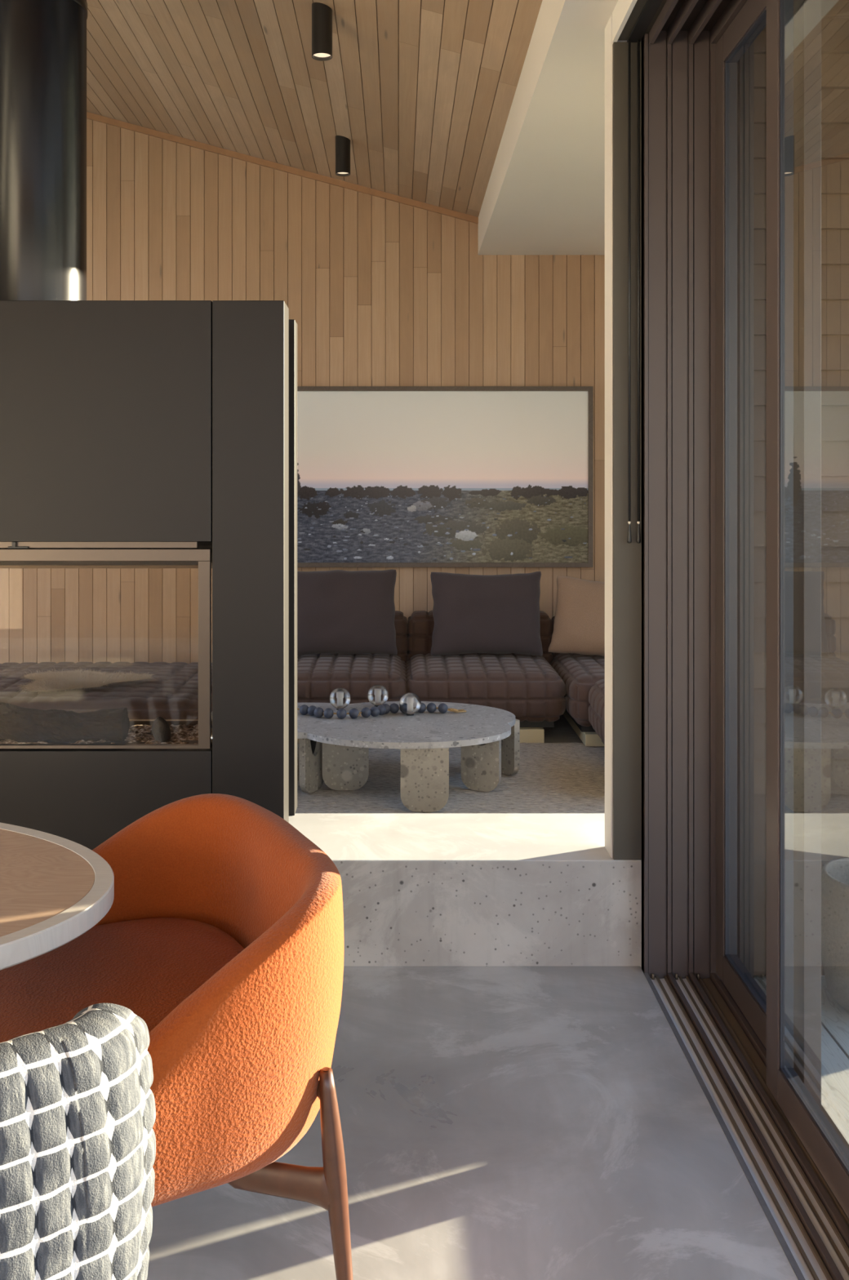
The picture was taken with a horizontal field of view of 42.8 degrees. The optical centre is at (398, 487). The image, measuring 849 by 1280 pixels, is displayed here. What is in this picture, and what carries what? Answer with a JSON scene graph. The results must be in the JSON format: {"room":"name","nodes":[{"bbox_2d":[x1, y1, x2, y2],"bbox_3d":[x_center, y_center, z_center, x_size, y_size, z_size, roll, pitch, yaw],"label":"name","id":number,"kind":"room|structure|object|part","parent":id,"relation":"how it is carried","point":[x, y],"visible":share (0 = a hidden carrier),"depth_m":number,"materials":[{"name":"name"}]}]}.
{"room":"dining room","nodes":[
{"label":"dining room","id":0,"kind":"room"},
{"bbox_2d":[0,118,604,663],"bbox_3d":[-0.833,-0.665,6.930,6.333,4.529,0.067,0,0,0],"label":"wall","id":1,"kind":"structure","parent":0,"point":[378,291],"depth_m":6.90,"materials":[{"name":"brown wood"}]},
{"bbox_2d":[86,111,478,223],"bbox_3d":[-1.747,-2.303,6.887,4.507,1.253,0.020,0,0,0],"label":"trim","id":2,"kind":"structure","parent":1,"relation":"attached to","point":[91,116],"depth_m":6.88,"materials":[{"name":"brown wood"}]},
{"bbox_2d":[297,386,592,567],"bbox_3d":[0.088,-0.065,6.873,2.287,1.146,0.047,0,0,0],"label":"framed photograph","id":3,"kind":"object","parent":1,"relation":"attached to","point":[388,476],"visible":0.84,"depth_m":6.86,"materials":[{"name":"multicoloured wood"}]},
{"bbox_2d":[478,0,617,254],"bbox_3d":[0.587,-1.773,1.559,0.160,0.588,10.674,0,0,0],"label":"ceiling beam","id":4,"kind":"structure","parent":1,"relation":"attached to","point":[566,34],"depth_m":4.25,"materials":[{"name":"white paint"}]},
{"bbox_2d":[503,13,612,254],"bbox_3d":[1.519,-1.773,5.137,1.706,0.588,3.519,0,0,0],"label":"trim","id":5,"kind":"structure","parent":1,"relation":"attached to","point":[563,213],"depth_m":5.36,"materials":[{"name":"white paint"}]},
{"bbox_2d":[86,0,542,217],"bbox_3d":[-1.747,-2.355,1.559,4.507,1.282,10.674,0,0,0],"label":"ceiling","id":6,"kind":"structure","parent":0,"point":[422,92],"depth_m":5.28,"materials":[{"name":"brown wood"}]},
{"bbox_2d":[311,2,332,61],"bbox_3d":[-0.308,-1.840,4.367,0.083,0.209,0.083,0,0,0],"label":"ceiling spotlight","id":7,"kind":"object","parent":6,"relation":"attached to","point":[322,14],"visible":1,"depth_m":4.33,"materials":[{"name":"black metal"}]},
{"bbox_2d":[313,53,330,57],"bbox_3d":[-0.308,-1.748,4.367,0.078,0.002,0.078,0,0,0],"label":"diffuser","id":8,"kind":"object","parent":7,"relation":"attached to","point":[315,55],"depth_m":4.38,"materials":[{"name":"beige plastic"}]},
{"bbox_2d":[335,135,350,176],"bbox_3d":[-0.308,-1.840,6.006,0.083,0.209,0.083,0,0,0],"label":"ceiling spotlight","id":9,"kind":"object","parent":6,"relation":"attached to","point":[342,143],"visible":1,"depth_m":5.97,"materials":[{"name":"black metal"}]},
{"bbox_2d":[146,966,798,1279],"bbox_3d":[-1.625,1.556,-0.207,4.751,0.133,7.142,0,0,0],"label":"floor","id":10,"kind":"structure","parent":0,"point":[497,1122],"depth_m":2.41,"materials":[{"name":"concrete"}]},
{"bbox_2d":[0,822,114,970],"bbox_3d":[-1.668,1.144,2.150,2.196,0.699,1.142,0,0,1],"label":"dining table","id":11,"kind":"object","parent":10,"relation":"on","point":[54,889],"visible":1,"depth_m":2.13,"materials":[{"name":"brown wood"}]},
{"bbox_2d":[0,1003,155,1279],"bbox_3d":[-0.749,1.096,1.509,0.738,0.788,0.633,0,0,-32],"label":"dining chair","id":12,"kind":"object","parent":10,"relation":"on","point":[77,1108],"visible":1,"depth_m":1.39,"materials":[{"name":"fabric"}]},
{"bbox_2d":[0,793,353,1279],"bbox_3d":[-0.544,1.117,2.194,0.766,0.748,0.926,0,0,-26],"label":"armchair","id":13,"kind":"object","parent":10,"relation":"on","point":[222,931],"visible":0.7,"depth_m":1.98,"materials":[{"name":"orange fabric"}]},
{"bbox_2d":[0,917,244,1042],"bbox_3d":[-0.556,1.039,2.189,0.585,0.094,0.707,0,0,-26],"label":"seat cushion","id":14,"kind":"object","parent":13,"relation":"on","point":[148,966],"depth_m":2.22,"materials":[{"name":"orange fabric"}]},
{"bbox_3d":[-0.111,1.271,1.950,0.067,0.438,0.040,0,0,26],"label":"leg","id":15,"kind":"part","parent":13,"relation":"part of","materials":[{"name":"brown wood"}]},
{"bbox_2d":[288,813,641,968],"bbox_3d":[-1.617,1.381,3.611,4.767,0.439,0.492,0,0,0],"label":"step","id":16,"kind":"structure","parent":10,"relation":"on","point":[419,889],"depth_m":3.37,"materials":[{"name":"concrete"}]},
{"bbox_2d":[0,300,297,849],"bbox_3d":[-1.236,0.284,3.682,1.744,1.754,0.492,0,0,0],"label":"fireplace","id":17,"kind":"object","parent":16,"relation":"on","point":[134,433],"visible":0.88,"depth_m":3.44,"materials":[{"name":"grey metal"}]},
{"bbox_2d":[0,0,88,300],"bbox_3d":[-1.236,-1.393,3.689,0.340,1.668,0.340,0,0,0],"label":"flue pipe","id":18,"kind":"object","parent":17,"relation":"on","point":[43,42],"visible":0.88,"depth_m":3.54,"materials":[{"name":"black metal"}]},
{"bbox_3d":[-1.235,0.828,3.457,1.196,0.011,0.022,0,0,0],"label":"door rail","id":19,"kind":"part","parent":17,"relation":"part of","materials":[{"name":"beige metal"}]},
{"bbox_3d":[-1.235,0.217,3.457,1.271,0.038,0.022,0,0,0],"label":"door","id":20,"kind":"part","parent":17,"relation":"part of","materials":[{"name":"beige metal"}]},
{"bbox_2d":[0,724,212,743],"bbox_3d":[-1.236,0.835,3.650,1.263,0.029,0.327,0,0,0],"label":"ash","id":21,"kind":"object","parent":17,"relation":"in","point":[180,732],"visible":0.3,"depth_m":3.64,"materials":[{"name":"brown wood"}]},
{"bbox_2d":[0,703,129,742],"bbox_3d":[-1.242,0.793,3.596,0.677,0.146,0.128,0,0,0],"label":"log","id":22,"kind":"object","parent":21,"relation":"on","point":[17,723],"visible":0.91,"depth_m":3.55,"materials":[{"name":"grey wood"}]},
{"bbox_2d":[151,716,171,741],"bbox_3d":[-0.787,0.809,3.595,0.061,0.092,0.063,0,0,-20],"label":"log","id":23,"kind":"object","parent":21,"relation":"on","point":[161,730],"visible":0.87,"depth_m":3.58,"materials":[{"name":"wood"}]},
{"bbox_3d":[-1.236,-0.210,3.511,1.282,0.766,0.148,0,0,0],"label":"panel","id":24,"kind":"part","parent":17,"relation":"part of","materials":[{"name":"grey metal"}]},
{"bbox_3d":[-1.236,-0.163,3.876,1.286,0.859,0.103,0,0,0],"label":"panel","id":25,"kind":"part","parent":17,"relation":"part of","materials":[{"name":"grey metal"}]},
{"bbox_3d":[-1.236,0.553,3.861,1.286,0.594,0.028,0,0,0],"label":"glass frame","id":26,"kind":"part","parent":17,"relation":"part of","materials":[{"name":"clear glass"}]},
{"bbox_3d":[-1.236,1.000,3.511,1.282,0.323,0.148,0,0,0],"label":"panel","id":27,"kind":"part","parent":17,"relation":"part of","materials":[{"name":"grey metal"}]},
{"bbox_3d":[-0.477,0.284,3.511,0.228,1.754,0.148,0,0,0],"label":"panel","id":28,"kind":"part","parent":17,"relation":"part of","materials":[{"name":"grey metal"}]},
{"bbox_3d":[-0.480,0.284,3.876,0.226,1.754,0.103,0,0,0],"label":"panel","id":29,"kind":"part","parent":17,"relation":"part of","materials":[{"name":"grey metal"}]},
{"bbox_2d":[542,715,582,742],"bbox_3d":[-0.833,1.511,5.377,6.333,0.222,3.040,0,0,0],"label":"floor","id":30,"kind":"structure","parent":0,"point":[562,731],"depth_m":6.15,"materials":[{"name":"concrete"}]},
{"bbox_2d":[297,610,407,742],"bbox_3d":[-0.388,1.082,6.312,0.894,0.637,0.995,0,0,0],"label":"module","id":31,"kind":"object","parent":30,"relation":"on","point":[319,674],"visible":0.32,"depth_m":5.90,"materials":[{"name":"fabric"}]},
{"bbox_2d":[297,569,397,655],"bbox_3d":[-0.349,0.744,6.408,0.683,0.506,0.222,0,0,-1],"label":"cushion","id":32,"kind":"object","parent":31,"relation":"on","point":[340,611],"visible":0.86,"depth_m":6.33,"materials":[{"name":"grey fabric"}]},
{"bbox_3d":[-0.388,1.139,6.306,0.891,0.289,0.979,0,0,0],"label":"seat","id":33,"kind":"part","parent":31,"relation":"part of","materials":[{"name":"fabric"}]},
{"bbox_3d":[-0.383,0.960,6.678,0.884,0.392,0.262,0,0,0],"label":"backrest","id":34,"kind":"part","parent":31,"relation":"part of","materials":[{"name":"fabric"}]},
{"bbox_2d":[295,742,604,813],"bbox_3d":[-0.278,1.389,4.876,4.561,0.020,1.976,0,0,0],"label":"rug","id":35,"kind":"object","parent":30,"relation":"on","point":[550,777],"visible":0.15,"depth_m":4.96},
{"bbox_2d":[0,662,212,719],"bbox_3d":[-1.650,1.178,5.611,1.513,0.401,1.258,0,0,0],"label":"module","id":36,"kind":"object","parent":35,"relation":"on","point":[174,695],"visible":0.3,"depth_m":5.25,"materials":[{"name":"fabric"}]},
{"bbox_2d":[17,667,158,693],"bbox_3d":[-1.547,0.953,5.420,0.684,0.064,0.514,0,0,-14],"label":"sheepskin","id":37,"kind":"object","parent":36,"relation":"on","point":[48,681],"visible":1,"depth_m":5.35,"materials":[{"name":"beige fur"}]},
{"bbox_2d":[211,701,519,812],"bbox_3d":[-0.178,1.232,5.033,1.510,0.298,0.889,0,0,0],"label":"coffee table","id":38,"kind":"object","parent":35,"relation":"on","point":[334,751],"visible":0.77,"depth_m":4.91,"materials":[{"name":"stone"}]},
{"bbox_3d":[-0.391,1.246,4.922,0.031,0.271,0.189,0,0,24],"label":"leg","id":39,"kind":"part","parent":38,"relation":"part of","materials":[{"name":"stone"}]},
{"bbox_2d":[329,687,351,710],"bbox_3d":[-0.285,1.030,5.272,0.103,0.107,0.103,0,0,0],"label":"glass globe","id":40,"kind":"object","parent":38,"relation":"on","point":[340,697],"visible":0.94,"depth_m":5.24},
{"bbox_3d":[-0.242,1.246,4.944,0.211,0.271,0.031,0,0,-3],"label":"leg","id":41,"kind":"part","parent":38,"relation":"part of","materials":[{"name":"stone"}]},
{"bbox_2d":[367,684,388,706],"bbox_3d":[-0.102,1.030,5.350,0.103,0.107,0.103,0,0,0],"label":"glass globe","id":42,"kind":"object","parent":38,"relation":"on","point":[377,695],"visible":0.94,"depth_m":5.31},
{"bbox_2d":[297,702,466,719],"bbox_3d":[-0.132,1.059,5.141,0.920,0.048,0.230,0,0,0],"label":"bead garland","id":43,"kind":"object","parent":38,"relation":"on","point":[312,710],"visible":0.87,"depth_m":5.12,"materials":[{"name":"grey stone"}]},
{"bbox_2d":[399,692,421,715],"bbox_3d":[0.055,1.030,5.146,0.103,0.107,0.103,0,0,0],"label":"glass globe","id":44,"kind":"object","parent":38,"relation":"on","point":[410,703],"visible":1,"depth_m":5.11},
{"bbox_3d":[0.111,1.246,4.617,0.206,0.271,0.031,0,0,0],"label":"leg","id":45,"kind":"part","parent":38,"relation":"part of","materials":[{"name":"stone"}]},
{"bbox_3d":[0.376,1.246,4.933,0.183,0.271,0.031,0,0,24],"label":"leg","id":46,"kind":"part","parent":38,"relation":"part of","materials":[{"name":"stone"}]},
{"bbox_3d":[0.522,1.246,5.222,0.031,0.271,0.167,0,0,-30],"label":"leg","id":47,"kind":"part","parent":38,"relation":"part of","materials":[{"name":"stone"}]},
{"bbox_2d":[550,616,604,746],"bbox_3d":[1.415,1.071,6.257,1.012,0.616,1.107,0,0,0],"label":"module","id":48,"kind":"object","parent":35,"relation":"on","point":[579,673],"visible":0.16,"depth_m":5.87,"materials":[{"name":"fabric"}]},
{"bbox_3d":[1.433,0.959,6.689,0.973,0.392,0.240,0,0,0],"label":"backrest","id":49,"kind":"part","parent":48,"relation":"part of","materials":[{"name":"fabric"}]},
{"bbox_2d":[548,576,604,656],"bbox_3d":[1.223,0.771,6.298,0.690,0.483,0.254,0,0,18],"label":"cushion","id":50,"kind":"object","parent":48,"relation":"on","point":[579,624],"visible":0.45,"depth_m":6.27,"materials":[{"name":"beige fabric"}]},
{"bbox_3d":[1.408,1.136,6.250,0.996,0.294,1.090,0,0,0],"label":"seat","id":51,"kind":"part","parent":48,"relation":"part of","materials":[{"name":"fabric"}]},
{"bbox_2d":[588,679,604,745],"bbox_3d":[1.469,1.178,5.214,0.985,0.401,1.019,0,0,0],"label":"module","id":52,"kind":"object","parent":35,"relation":"on","point":[597,692],"visible":0.09,"depth_m":5.40,"materials":[{"name":"fabric"}]},
{"bbox_2d":[405,610,565,742],"bbox_3d":[0.488,1.082,6.312,0.920,0.637,0.995,0,0,0],"label":"module","id":53,"kind":"object","parent":30,"relation":"on","point":[526,686],"visible":0.7,"depth_m":5.87,"materials":[{"name":"fabric"}]},
{"bbox_3d":[0.500,0.960,6.678,0.896,0.392,0.262,0,0,0],"label":"backrest","id":54,"kind":"part","parent":53,"relation":"part of","materials":[{"name":"fabric"}]},
{"bbox_3d":[0.476,1.139,6.306,0.894,0.289,0.979,0,0,0],"label":"seat","id":55,"kind":"part","parent":53,"relation":"part of","materials":[{"name":"fabric"}]},
{"bbox_2d":[430,571,542,656],"bbox_3d":[0.519,0.747,6.405,0.666,0.490,0.226,0,0,-3],"label":"cushion","id":56,"kind":"object","parent":53,"relation":"on","point":[493,614],"visible":1,"depth_m":6.33,"materials":[{"name":"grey fabric"}]},
{"bbox_2d":[604,14,626,857],"bbox_3d":[0.849,-0.159,3.444,0.368,2.640,0.106,0,0,0],"label":"wall","id":57,"kind":"structure","parent":0,"point":[608,29],"depth_m":3.43,"materials":[{"name":"white paint"}]},
{"bbox_2d":[612,0,637,42],"bbox_3d":[0.673,-1.727,-0.200,0.013,0.680,7.156,0,0,0],"label":"trim","id":58,"kind":"structure","parent":57,"relation":"attached to","point":[623,9],"depth_m":3.26,"materials":[{"name":"white paint"}]},
{"bbox_2d":[612,41,640,859],"bbox_3d":[0.716,-0.113,3.381,0.092,2.548,0.019,0,0,0],"label":"trim","id":59,"kind":"structure","parent":57,"relation":"attached to","point":[626,557],"depth_m":3.37,"materials":[{"name":"black paint"}]},
{"bbox_2d":[626,39,631,542],"bbox_3d":[0.714,-0.605,3.351,0.014,1.558,0.014,0,0,0],"label":"blind cord","id":60,"kind":"object","parent":57,"relation":"hanging from","point":[628,537],"visible":1,"depth_m":3.35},
{"bbox_3d":[0.714,-0.637,3.351,0.008,1.496,0.008,0,0,0],"label":"cord","id":61,"kind":"part","parent":60,"relation":"part of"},
{"bbox_2d":[635,39,640,542],"bbox_3d":[0.743,-0.605,3.351,0.014,1.558,0.014,0,0,0],"label":"blind cord","id":62,"kind":"object","parent":57,"relation":"hanging from","point":[638,537],"visible":1,"depth_m":3.35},
{"bbox_3d":[0.743,-0.637,3.351,0.008,1.496,0.008,0,0,0],"label":"cord","id":63,"kind":"part","parent":62,"relation":"part of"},
{"bbox_2d":[617,0,666,40],"bbox_3d":[0.720,-1.429,-0.203,0.093,0.076,7.149,0,0,0],"label":"door frame","id":64,"kind":"structure","parent":57,"relation":"attached to","point":[640,4],"depth_m":3.22,"materials":[{"name":"brown paint"}]},
{"bbox_2d":[626,0,662,42],"bbox_3d":[0.731,-1.388,-0.149,0.040,0.007,7.036,0,0,0],"label":"trim","id":65,"kind":"structure","parent":57,"relation":"attached to","point":[651,7],"depth_m":3.21,"materials":[{"name":"black metal"}]},
{"bbox_2d":[753,0,848,975],"bbox_3d":[1.703,-0.133,3.349,1.339,3.288,0.036,0,0,0],"label":"wall","id":66,"kind":"structure","parent":0,"point":[834,13],"depth_m":3.34,"materials":[{"name":"brown wood"}]},
{"bbox_2d":[640,0,848,1279],"bbox_3d":[0.892,0.067,-0.150,0.283,3.067,7.033,0,0,0],"label":"door frame","id":67,"kind":"structure","parent":66,"relation":"in","point":[726,1055],"depth_m":3.32,"materials":[{"name":"brown metal"}]},
{"bbox_3d":[0.774,-1.379,-0.175,0.014,0.042,6.983,0,0,0],"label":"head rail","id":68,"kind":"part","parent":67,"relation":"part of","materials":[{"name":"brown metal"}]},
{"bbox_3d":[0.830,-1.379,-0.175,0.013,0.042,6.983,0,0,0],"label":"head rail","id":69,"kind":"part","parent":67,"relation":"part of","materials":[{"name":"brown wood"}]},
{"bbox_3d":[0.896,-1.379,-0.175,0.014,0.042,6.983,0,0,0],"label":"head rail","id":70,"kind":"part","parent":67,"relation":"part of","materials":[{"name":"brown wood"}]},
{"bbox_3d":[0.964,-1.379,-0.175,0.016,0.042,6.983,0,0,0],"label":"head rail","id":71,"kind":"part","parent":67,"relation":"part of","materials":[{"name":"brown wood"}]},
{"bbox_3d":[0.963,1.499,-0.175,0.013,0.023,6.983,0,0,0],"label":"track rail","id":72,"kind":"part","parent":67,"relation":"part of","materials":[{"name":"brown metal"}]},
{"bbox_3d":[0.830,1.499,-0.175,0.013,0.023,6.983,0,0,0],"label":"track rail","id":73,"kind":"part","parent":67,"relation":"part of","materials":[{"name":"brown metal"}]},
{"bbox_2d":[715,0,821,1106],"bbox_3d":[0.992,0.064,2.954,0.042,2.842,0.720,0,0,0],"label":"door","id":74,"kind":"structure","parent":67,"relation":"attached to","point":[749,22],"depth_m":2.66,"materials":[{"name":"brown metal"}]},
{"bbox_3d":[0.992,-1.315,2.954,0.042,0.083,0.569,0,0,0],"label":"rail","id":75,"kind":"part","parent":74,"relation":"part of","materials":[{"name":"brown wood"}]},
{"bbox_3d":[0.992,1.444,2.954,0.042,0.083,0.569,0,0,0],"label":"rail","id":76,"kind":"part","parent":74,"relation":"part of","materials":[{"name":"brown metal"}]},
{"bbox_3d":[0.896,1.499,-0.175,0.014,0.023,6.983,0,0,0],"label":"track rail","id":77,"kind":"part","parent":67,"relation":"part of","materials":[{"name":"brown metal"}]},
{"bbox_3d":[0.892,1.554,-0.153,0.283,0.091,7.028,0,0,0],"label":"sill","id":78,"kind":"part","parent":67,"relation":"part of","materials":[{"name":"brown metal"}]},
{"bbox_2d":[765,0,848,1218],"bbox_3d":[0.933,0.064,1.484,0.039,2.842,2.413,0,0,0],"label":"door","id":79,"kind":"structure","parent":67,"relation":"attached to","point":[824,1146],"depth_m":2.61,"materials":[{"name":"brown metal"}]},
{"bbox_3d":[0.933,1.444,1.484,0.039,0.083,2.247,0,0,0],"label":"rail","id":80,"kind":"part","parent":79,"relation":"part of","materials":[{"name":"brown metal"}]},
{"bbox_2d":[737,41,753,977],"bbox_3d":[1.054,-0.011,3.304,0.042,3.044,0.052,0,0,0],"label":"trim","id":81,"kind":"structure","parent":66,"relation":"attached to","point":[745,63],"depth_m":3.28,"materials":[{"name":"brown metal"}]},
{"bbox_2d":[821,1022,848,1058],"bbox_3d":[3.287,1.511,-0.551,4.196,0.002,7.787,0,0,0],"label":"trim","id":82,"kind":"structure","parent":66,"relation":"attached to","point":[822,1024],"depth_m":2.96,"materials":[{"name":"grey metal"}]},
{"bbox_2d":[753,976,848,1144],"bbox_3d":[3.294,1.533,-0.551,4.522,0.044,7.787,0,0,0],"label":"floor","id":83,"kind":"structure","parent":0,"point":[834,1063],"depth_m":2.85,"materials":[{"name":"grey concrete"}]},
{"bbox_2d":[821,857,848,1012],"bbox_3d":[1.400,1.319,3.144,0.335,0.383,0.335,0,0,0],"label":"outdoor table","id":84,"kind":"object","parent":83,"relation":"on","point":[835,873],"visible":0.96,"depth_m":3.10,"materials":[{"name":"grey wicker"}]}
]}

